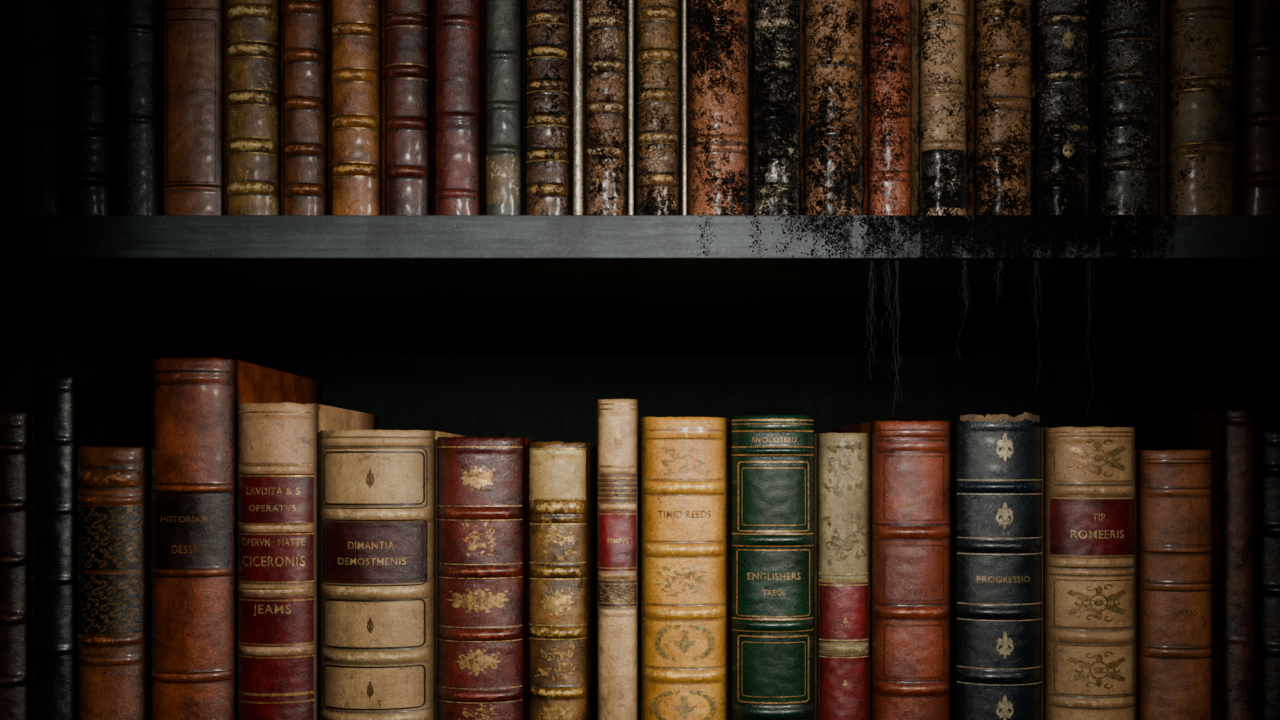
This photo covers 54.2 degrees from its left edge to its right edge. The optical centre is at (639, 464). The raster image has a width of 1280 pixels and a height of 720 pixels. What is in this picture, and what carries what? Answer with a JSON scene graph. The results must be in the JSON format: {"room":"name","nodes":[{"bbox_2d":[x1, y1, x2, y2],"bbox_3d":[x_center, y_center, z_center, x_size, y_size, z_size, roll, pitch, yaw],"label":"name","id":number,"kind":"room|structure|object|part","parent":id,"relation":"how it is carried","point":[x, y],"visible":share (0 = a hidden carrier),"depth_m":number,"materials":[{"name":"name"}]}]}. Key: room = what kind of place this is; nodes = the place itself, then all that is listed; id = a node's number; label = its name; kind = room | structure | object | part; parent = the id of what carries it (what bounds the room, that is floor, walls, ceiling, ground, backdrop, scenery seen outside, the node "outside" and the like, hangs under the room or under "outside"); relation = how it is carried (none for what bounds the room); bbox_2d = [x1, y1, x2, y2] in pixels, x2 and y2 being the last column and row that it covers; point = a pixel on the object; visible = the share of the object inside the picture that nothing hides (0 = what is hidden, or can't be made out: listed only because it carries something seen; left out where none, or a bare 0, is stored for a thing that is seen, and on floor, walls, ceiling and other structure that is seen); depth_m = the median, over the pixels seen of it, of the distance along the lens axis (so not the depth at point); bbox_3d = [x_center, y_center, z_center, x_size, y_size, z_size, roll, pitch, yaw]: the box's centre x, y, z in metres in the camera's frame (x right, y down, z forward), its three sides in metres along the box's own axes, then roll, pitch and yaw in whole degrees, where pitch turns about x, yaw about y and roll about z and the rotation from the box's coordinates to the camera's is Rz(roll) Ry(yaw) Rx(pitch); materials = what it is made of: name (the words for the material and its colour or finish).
{"room":"library","nodes":[
{"label":"library","id":0,"kind":"room"},
{"bbox_3d":[0.000,1.306,-0.303,4.800,0.012,2.694,0,0,0],"label":"floor","id":1,"kind":"structure","parent":0,"visible":0},
{"bbox_2d":[0,0,1279,719],"bbox_3d":[0.000,0.431,0.878,0.882,1.738,0.287,0,0,0],"label":"bookcase","id":2,"kind":"object","parent":1,"relation":"on","point":[511,326],"visible":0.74,"depth_m":0.95,"materials":[{"name":"black wood"}]},
{"bbox_2d":[0,412,31,719],"bbox_3d":[-0.379,0.085,0.828,0.022,0.233,0.174,0,0,0],"label":"book","id":3,"kind":"object","parent":2,"relation":"on","point":[15,427],"visible":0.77,"depth_m":0.74,"materials":[{"name":"leather"}]},
{"bbox_3d":[-0.432,0.444,0.876,0.018,1.712,0.278,0,0,0],"label":"panel","id":4,"kind":"part","parent":2,"relation":"part of","materials":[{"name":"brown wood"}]},
{"bbox_2d":[66,0,114,214],"bbox_3d":[-0.330,-0.225,0.823,0.027,0.155,0.166,0,0,0],"label":"book","id":5,"kind":"object","parent":2,"relation":"on","point":[90,30],"visible":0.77,"depth_m":0.74,"materials":[{"name":"leather"}]},
{"bbox_2d":[32,376,150,719],"bbox_3d":[-0.352,0.074,0.824,0.026,0.254,0.164,0,0,0],"label":"book","id":6,"kind":"object","parent":2,"relation":"on","point":[69,413],"visible":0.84,"depth_m":0.74,"materials":[{"name":"leather"}]},
{"bbox_2d":[77,446,150,719],"bbox_3d":[-0.317,0.095,0.826,0.040,0.212,0.178,0,0,0],"label":"book","id":7,"kind":"object","parent":2,"relation":"on","point":[114,483],"visible":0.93,"depth_m":0.74,"materials":[{"name":"leather"}]},
{"bbox_3d":[-0.317,0.082,0.743,0.038,0.036,0.008,0,0,0],"label":"tooled panel","id":8,"kind":"part","parent":7,"relation":"part of","materials":[{"name":"leather"}]},
{"bbox_3d":[-0.317,0.043,0.743,0.038,0.038,0.008,0,0,0],"label":"tooled panel","id":9,"kind":"part","parent":7,"relation":"part of","materials":[{"name":"leather"}]},
{"bbox_2d":[115,0,162,214],"bbox_3d":[-0.301,-0.236,0.824,0.027,0.177,0.165,0,0,0],"label":"book","id":10,"kind":"object","parent":2,"relation":"on","point":[138,23],"visible":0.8,"depth_m":0.74,"materials":[{"name":"leather"}]},
{"bbox_2d":[163,0,226,214],"bbox_3d":[-0.268,-0.240,0.825,0.036,0.185,0.162,0,0,0],"label":"book","id":11,"kind":"object","parent":2,"relation":"on","point":[194,31],"visible":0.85,"depth_m":0.75,"materials":[{"name":"leather"}]},
{"bbox_3d":[-0.268,-0.217,0.746,0.029,0.097,0.003,0,0,0],"label":"tooled frame","id":12,"kind":"part","parent":11,"relation":"part of","materials":[{"name":"brown leather"}]},
{"bbox_2d":[150,358,322,719],"bbox_3d":[-0.268,0.069,0.844,0.051,0.265,0.220,0,0,0],"label":"book","id":13,"kind":"object","parent":2,"relation":"on","point":[194,401],"visible":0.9,"depth_m":0.74,"materials":[{"name":"leather"}]},
{"bbox_2d":[227,0,282,214],"bbox_3d":[-0.232,-0.227,0.822,0.032,0.158,0.168,0,0,0],"label":"book","id":14,"kind":"object","parent":2,"relation":"on","point":[254,27],"visible":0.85,"depth_m":0.74,"materials":[{"name":"leather"}]},
{"bbox_2d":[283,0,330,214],"bbox_3d":[-0.201,-0.225,0.823,0.026,0.154,0.167,0,0,0],"label":"book","id":15,"kind":"object","parent":2,"relation":"on","point":[306,23],"visible":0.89,"depth_m":0.74,"materials":[{"name":"leather"}]},
{"bbox_2d":[238,402,377,719],"bbox_3d":[-0.216,0.082,0.827,0.048,0.238,0.190,0,0,0],"label":"book","id":16,"kind":"object","parent":2,"relation":"on","point":[279,443],"visible":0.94,"depth_m":0.74,"materials":[{"name":"leather"}]},
{"bbox_3d":[-0.216,0.152,0.739,0.045,0.080,0.010,0,0,0],"label":"leather panel","id":17,"kind":"part","parent":16,"relation":"part of","materials":[{"name":"red leather"}]},
{"bbox_2d":[331,0,384,214],"bbox_3d":[-0.170,-0.224,0.822,0.030,0.152,0.167,0,0,0],"label":"book","id":18,"kind":"object","parent":2,"relation":"on","point":[357,26],"visible":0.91,"depth_m":0.74,"materials":[{"name":"leather"}]},
{"bbox_2d":[320,430,468,719],"bbox_3d":[-0.158,0.090,0.816,0.069,0.222,0.175,0,0,0],"label":"book","id":19,"kind":"object","parent":2,"relation":"on","point":[378,488],"visible":0.91,"depth_m":0.73,"materials":[{"name":"leather"}]},
{"bbox_3d":[-0.158,0.051,0.736,0.059,0.032,0.010,0,0,0],"label":"tooled frame","id":20,"kind":"part","parent":19,"relation":"part of","materials":[{"name":"leather"}]},
{"bbox_3d":[-0.158,0.131,0.736,0.061,0.026,0.012,0,0,0],"label":"tooled frame","id":21,"kind":"part","parent":19,"relation":"part of","materials":[{"name":"beige leather"}]},
{"bbox_3d":[-0.158,0.093,0.736,0.061,0.028,0.012,0,0,0],"label":"tooled frame","id":22,"kind":"part","parent":19,"relation":"part of","materials":[{"name":"beige leather"}]},
{"bbox_3d":[-0.158,0.008,0.736,0.060,0.032,0.011,0,0,0],"label":"tooled frame","id":23,"kind":"part","parent":19,"relation":"part of","materials":[{"name":"beige leather"}]},
{"bbox_3d":[-0.158,0.051,0.736,0.063,0.039,0.013,0,0,0],"label":"tooled frame","id":24,"kind":"part","parent":19,"relation":"part of","materials":[{"name":"leather"}]},
{"bbox_3d":[-0.158,0.008,0.736,0.062,0.036,0.013,0,0,0],"label":"tooled frame","id":25,"kind":"part","parent":19,"relation":"part of","materials":[{"name":"beige leather"}]},
{"bbox_2d":[385,0,433,214],"bbox_3d":[-0.140,-0.222,0.823,0.027,0.148,0.166,0,0,0],"label":"book","id":26,"kind":"object","parent":2,"relation":"on","point":[409,24],"visible":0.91,"depth_m":0.74,"materials":[{"name":"leather"}]},
{"bbox_2d":[434,0,484,214],"bbox_3d":[-0.110,-0.236,0.823,0.028,0.177,0.166,0,0,0],"label":"book","id":27,"kind":"object","parent":2,"relation":"on","point":[459,25],"visible":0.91,"depth_m":0.74,"materials":[{"name":"leather"}]},
{"bbox_2d":[437,437,541,719],"bbox_3d":[-0.095,0.092,0.824,0.052,0.218,0.183,0,0,0],"label":"book","id":28,"kind":"object","parent":2,"relation":"on","point":[482,482],"visible":0.91,"depth_m":0.74,"materials":[{"name":"leather"}]},
{"bbox_2d":[485,0,524,214],"bbox_3d":[-0.082,-0.242,0.824,0.022,0.189,0.164,0,0,0],"label":"book","id":29,"kind":"object","parent":2,"relation":"on","point":[504,19],"visible":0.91,"depth_m":0.74,"materials":[{"name":"leather"}]},
{"bbox_2d":[525,0,572,214],"bbox_3d":[-0.055,-0.232,0.823,0.027,0.169,0.167,0,0,0],"label":"book","id":30,"kind":"object","parent":2,"relation":"on","point":[548,23],"visible":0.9,"depth_m":0.74,"materials":[{"name":"leather"}]},
{"bbox_2d":[528,441,596,719],"bbox_3d":[-0.049,0.093,0.826,0.036,0.215,0.178,0,0,0],"label":"book","id":31,"kind":"object","parent":2,"relation":"on","point":[562,477],"visible":0.98,"depth_m":0.74,"materials":[{"name":"leather"}]},
{"bbox_3d":[-0.049,0.005,0.743,0.034,0.028,0.008,0,0,0],"label":"leather panel","id":32,"kind":"part","parent":31,"relation":"part of","materials":[{"name":"beige leather"}]},
{"bbox_2d":[573,0,584,214],"bbox_3d":[-0.037,-0.220,0.812,0.006,0.145,0.148,0,0,0],"label":"book","id":33,"kind":"object","parent":2,"relation":"on","point":[578,5],"visible":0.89,"depth_m":0.74,"materials":[{"name":"leather"}]},
{"bbox_2d":[585,0,627,214],"bbox_3d":[-0.020,-0.223,0.823,0.025,0.152,0.166,0,0,0],"label":"book","id":34,"kind":"object","parent":2,"relation":"on","point":[606,21],"visible":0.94,"depth_m":0.74,"materials":[{"name":"leather"}]},
{"bbox_2d":[597,399,637,719],"bbox_3d":[-0.013,0.081,0.825,0.024,0.240,0.173,0,0,0],"label":"book","id":35,"kind":"object","parent":2,"relation":"on","point":[617,419],"visible":1,"depth_m":0.74,"materials":[{"name":"leather"}]},
{"bbox_3d":[-0.013,0.076,0.742,0.023,0.017,0.005,0,0,0],"label":"tooled panel","id":36,"kind":"part","parent":35,"relation":"part of","materials":[{"name":"leather"}]},
{"bbox_3d":[-0.013,0.014,0.742,0.023,0.018,0.005,0,0,0],"label":"leather panel","id":37,"kind":"part","parent":35,"relation":"part of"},
{"bbox_2d":[628,0,634,214],"bbox_3d":[-0.005,-0.221,0.813,0.003,0.146,0.147,0,0,0],"label":"book","id":38,"kind":"object","parent":2,"relation":"on","point":[631,43],"visible":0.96,"depth_m":0.74,"materials":[{"name":"paper"}]},
{"bbox_2d":[636,0,679,214],"bbox_3d":[0.011,-0.230,0.823,0.026,0.164,0.167,0,0,0],"label":"book","id":39,"kind":"object","parent":2,"relation":"on","point":[657,21],"visible":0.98,"depth_m":0.74,"materials":[{"name":"leather"}]},
{"bbox_2d":[680,0,686,214],"bbox_3d":[0.026,-0.221,0.813,0.002,0.146,0.146,0,0,0],"label":"book","id":40,"kind":"object","parent":2,"relation":"on","point":[683,3],"visible":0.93,"depth_m":0.74,"materials":[{"name":"paper"}]},
{"bbox_2d":[641,417,726,719],"bbox_3d":[0.026,0.086,0.824,0.051,0.230,0.182,0,0,0],"label":"book","id":41,"kind":"object","parent":2,"relation":"on","point":[684,459],"visible":1,"depth_m":0.74,"materials":[{"name":"leather"}]},
{"bbox_2d":[687,0,749,214],"bbox_3d":[0.047,-0.240,0.822,0.037,0.186,0.167,0,0,0],"label":"book","id":42,"kind":"object","parent":2,"relation":"on","point":[718,31],"visible":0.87,"depth_m":0.74,"materials":[{"name":"leather"}]},
{"bbox_2d":[726,414,814,719],"bbox_3d":[0.079,0.086,0.824,0.051,0.231,0.181,0,0,0],"label":"book","id":43,"kind":"object","parent":2,"relation":"on","point":[771,458],"visible":0.94,"depth_m":0.74,"materials":[{"name":"leather"}]},
{"bbox_3d":[0.079,0.070,0.739,0.044,0.040,0.008,0,0,0],"label":"tooled frame","id":44,"kind":"part","parent":43,"relation":"part of","materials":[{"name":"green leather"}]},
{"bbox_3d":[0.079,0.121,0.739,0.043,0.040,0.008,0,0,0],"label":"tooled frame","id":45,"kind":"part","parent":43,"relation":"part of","materials":[{"name":"green leather"}]},
{"bbox_3d":[0.079,0.019,0.739,0.043,0.042,0.007,0,0,0],"label":"tooled frame","id":46,"kind":"part","parent":43,"relation":"part of","materials":[{"name":"green leather"}]},
{"bbox_3d":[0.079,0.121,0.738,0.039,0.034,0.006,0,0,0],"label":"inlaid panel","id":47,"kind":"part","parent":43,"relation":"part of","materials":[{"name":"leather"}]},
{"bbox_3d":[0.079,0.121,0.738,0.038,0.032,0.006,0,0,0],"label":"tooled frame","id":48,"kind":"part","parent":43,"relation":"part of","materials":[{"name":"green leather"}]},
{"bbox_3d":[0.079,0.019,0.738,0.038,0.034,0.006,0,0,0],"label":"tooled frame","id":49,"kind":"part","parent":43,"relation":"part of","materials":[{"name":"green leather"}]},
{"bbox_3d":[0.079,0.019,0.739,0.039,0.036,0.006,0,0,0],"label":"inlaid panel","id":50,"kind":"part","parent":43,"relation":"part of","materials":[{"name":"leather"}]},
{"bbox_2d":[750,0,799,214],"bbox_3d":[0.082,-0.241,0.822,0.028,0.188,0.167,0,0,0],"label":"book","id":51,"kind":"object","parent":2,"relation":"on","point":[774,24],"visible":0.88,"depth_m":0.74,"materials":[{"name":"leather"}]},
{"bbox_2d":[800,0,863,214],"bbox_3d":[0.116,-0.235,0.823,0.036,0.174,0.167,0,0,0],"label":"book","id":52,"kind":"object","parent":2,"relation":"on","point":[831,31],"visible":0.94,"depth_m":0.74,"materials":[{"name":"leather"}]},
{"bbox_2d":[815,432,868,719],"bbox_3d":[0.122,0.091,0.830,0.031,0.220,0.175,0,0,0],"label":"book","id":53,"kind":"object","parent":2,"relation":"on","point":[841,459],"visible":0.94,"depth_m":0.75,"materials":[{"name":"leather"}]},
{"bbox_3d":[0.122,0.154,0.747,0.029,0.081,0.007,0,0,0],"label":"leather panel","id":54,"kind":"part","parent":53,"relation":"part of","materials":[{"name":"red leather"}]},
{"bbox_2d":[865,259,877,378],"bbox_3d":[0.137,-0.087,0.743,0.010,0.072,0.002,0,0,0],"label":"strand","id":55,"kind":"object","parent":2,"relation":"hanging from","point":[871,261],"visible":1,"depth_m":0.74,"materials":[{"name":"black"}]},
{"bbox_2d":[878,259,893,338],"bbox_3d":[0.146,-0.099,0.743,0.010,0.048,0.002,0,0,0],"label":"strand","id":56,"kind":"object","parent":2,"relation":"hanging from","point":[888,267],"visible":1,"depth_m":0.74,"materials":[{"name":"black"}]},
{"bbox_2d":[864,0,911,214],"bbox_3d":[0.150,-0.232,0.824,0.026,0.168,0.165,0,0,0],"label":"book","id":57,"kind":"object","parent":2,"relation":"on","point":[887,23],"visible":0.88,"depth_m":0.74,"materials":[{"name":"leather"}]},
{"bbox_2d":[830,421,950,719],"bbox_3d":[0.163,0.087,0.824,0.048,0.227,0.181,0,0,0],"label":"book","id":58,"kind":"object","parent":2,"relation":"on","point":[910,461],"visible":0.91,"depth_m":0.74,"materials":[{"name":"leather"}]},
{"bbox_3d":[0.163,0.064,0.739,0.036,0.033,0.006,0,0,0],"label":"tooled frame","id":59,"kind":"part","parent":58,"relation":"part of","materials":[{"name":"brown leather"}]},
{"bbox_3d":[0.163,0.014,0.739,0.036,0.038,0.006,0,0,0],"label":"tooled frame","id":60,"kind":"part","parent":58,"relation":"part of","materials":[{"name":"red leather"}]},
{"bbox_3d":[0.163,0.110,0.739,0.036,0.031,0.005,0,0,0],"label":"tooled frame","id":61,"kind":"part","parent":58,"relation":"part of","materials":[{"name":"brown leather"}]},
{"bbox_2d":[890,259,903,409],"bbox_3d":[0.152,-0.075,0.743,0.009,0.094,0.002,0,0,0],"label":"strand","id":62,"kind":"object","parent":2,"relation":"hanging from","point":[897,260],"visible":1,"depth_m":0.74,"materials":[{"name":"black"}]},
{"bbox_2d":[696,215,1170,257],"bbox_3d":[0.172,-0.135,0.738,0.283,0.026,0.001,0,0,0],"label":"growth","id":63,"kind":"object","parent":2,"relation":"on","point":[960,223],"visible":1,"depth_m":0.74,"materials":[{"name":"black"}]},
{"bbox_2d":[912,0,966,214],"bbox_3d":[0.182,-0.228,0.823,0.028,0.160,0.166,0,0,0],"label":"book","id":64,"kind":"object","parent":2,"relation":"on","point":[939,27],"visible":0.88,"depth_m":0.74,"materials":[{"name":"leather"}]},
{"bbox_3d":[0.182,-0.170,0.745,0.027,0.034,0.006,0,0,0],"label":"leather panel","id":65,"kind":"part","parent":64,"relation":"part of","materials":[{"name":"black leather"}]},
{"bbox_2d":[954,259,970,359],"bbox_3d":[0.192,-0.093,0.743,0.010,0.060,0.002,0,0,0],"label":"strand","id":66,"kind":"object","parent":2,"relation":"hanging from","point":[964,261],"visible":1,"depth_m":0.74,"materials":[{"name":"black"}]},
{"bbox_2d":[923,412,1041,719],"bbox_3d":[0.214,0.085,0.824,0.053,0.232,0.182,0,0,0],"label":"book","id":67,"kind":"object","parent":2,"relation":"on","point":[996,460],"visible":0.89,"depth_m":0.74,"materials":[{"name":"leather"}]},
{"bbox_2d":[967,0,1031,214],"bbox_3d":[0.218,-0.225,0.822,0.034,0.154,0.168,0,0,0],"label":"book","id":68,"kind":"object","parent":2,"relation":"on","point":[999,32],"visible":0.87,"depth_m":0.74,"materials":[{"name":"leather"}]},
{"bbox_2d":[994,259,1004,302],"bbox_3d":[0.213,-0.109,0.743,0.007,0.027,0.002,0,0,0],"label":"strand","id":69,"kind":"object","parent":2,"relation":"hanging from","point":[1000,265],"visible":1,"depth_m":0.74,"materials":[{"name":"black"}]},
{"bbox_2d":[1029,259,1043,386],"bbox_3d":[0.236,-0.084,0.743,0.010,0.078,0.002,0,0,0],"label":"strand","id":70,"kind":"object","parent":2,"relation":"hanging from","point":[1036,269],"visible":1,"depth_m":0.74,"materials":[{"name":"black"}]},
{"bbox_2d":[1032,0,1090,214],"bbox_3d":[0.254,-0.231,0.822,0.032,0.166,0.168,0,0,0],"label":"book","id":71,"kind":"object","parent":2,"relation":"on","point":[1061,77],"visible":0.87,"depth_m":0.74,"materials":[{"name":"leather"}]},
{"bbox_2d":[1042,426,1135,719],"bbox_3d":[0.270,0.089,0.826,0.054,0.224,0.182,0,0,0],"label":"book","id":72,"kind":"object","parent":2,"relation":"on","point":[1088,473],"visible":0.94,"depth_m":0.74,"materials":[{"name":"leather"}]},
{"bbox_3d":[0.270,0.121,0.740,0.048,0.030,0.009,0,0,0],"label":"tooled frame","id":73,"kind":"part","parent":72,"relation":"part of","materials":[{"name":"beige leather"}]},
{"bbox_3d":[0.270,0.082,0.741,0.048,0.028,0.009,0,0,0],"label":"tooled frame","id":74,"kind":"part","parent":72,"relation":"part of","materials":[{"name":"beige leather"}]},
{"bbox_3d":[0.270,-0.004,0.741,0.048,0.027,0.009,0,0,0],"label":"tooled frame","id":75,"kind":"part","parent":72,"relation":"part of","materials":[{"name":"beige leather"}]},
{"bbox_2d":[1090,0,1160,214],"bbox_3d":[0.293,-0.229,0.821,0.037,0.163,0.170,0,0,0],"label":"book","id":76,"kind":"object","parent":2,"relation":"on","point":[1125,36],"visible":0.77,"depth_m":0.74,"materials":[{"name":"leather"}]},
{"bbox_2d":[1135,450,1212,719],"bbox_3d":[0.322,0.096,0.827,0.044,0.210,0.179,0,0,0],"label":"book","id":77,"kind":"object","parent":2,"relation":"on","point":[1174,648],"visible":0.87,"depth_m":0.74,"materials":[{"name":"leather"}]},
{"bbox_2d":[1160,0,1236,214],"bbox_3d":[0.337,-0.222,0.821,0.041,0.148,0.169,0,0,0],"label":"book","id":78,"kind":"object","parent":2,"relation":"on","point":[1198,86],"visible":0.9,"depth_m":0.74,"materials":[{"name":"leather"}]},
{"bbox_2d":[1182,409,1253,719],"bbox_3d":[0.359,0.084,0.775,0.018,0.235,0.064,0,0,0],"label":"book","id":79,"kind":"object","parent":2,"relation":"on","point":[1229,433],"visible":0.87,"depth_m":0.75,"materials":[{"name":"leather"}]},
{"bbox_3d":[0.432,0.444,0.876,0.018,1.712,0.278,0,0,0],"label":"panel","id":80,"kind":"part","parent":2,"relation":"part of","materials":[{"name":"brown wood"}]},
{"bbox_2d":[1173,430,1279,719],"bbox_3d":[0.383,0.090,0.805,0.025,0.222,0.130,0,0,0],"label":"book","id":81,"kind":"object","parent":2,"relation":"on","point":[1266,442],"visible":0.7,"depth_m":0.75,"materials":[{"name":"leather"}]},
{"bbox_2d":[1236,0,1279,214],"bbox_3d":[0.375,-0.231,0.822,0.029,0.167,0.167,0,0,0],"label":"book","id":82,"kind":"object","parent":2,"relation":"on","point":[1257,21],"visible":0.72,"depth_m":0.74,"materials":[{"name":"leather"}]}
]}

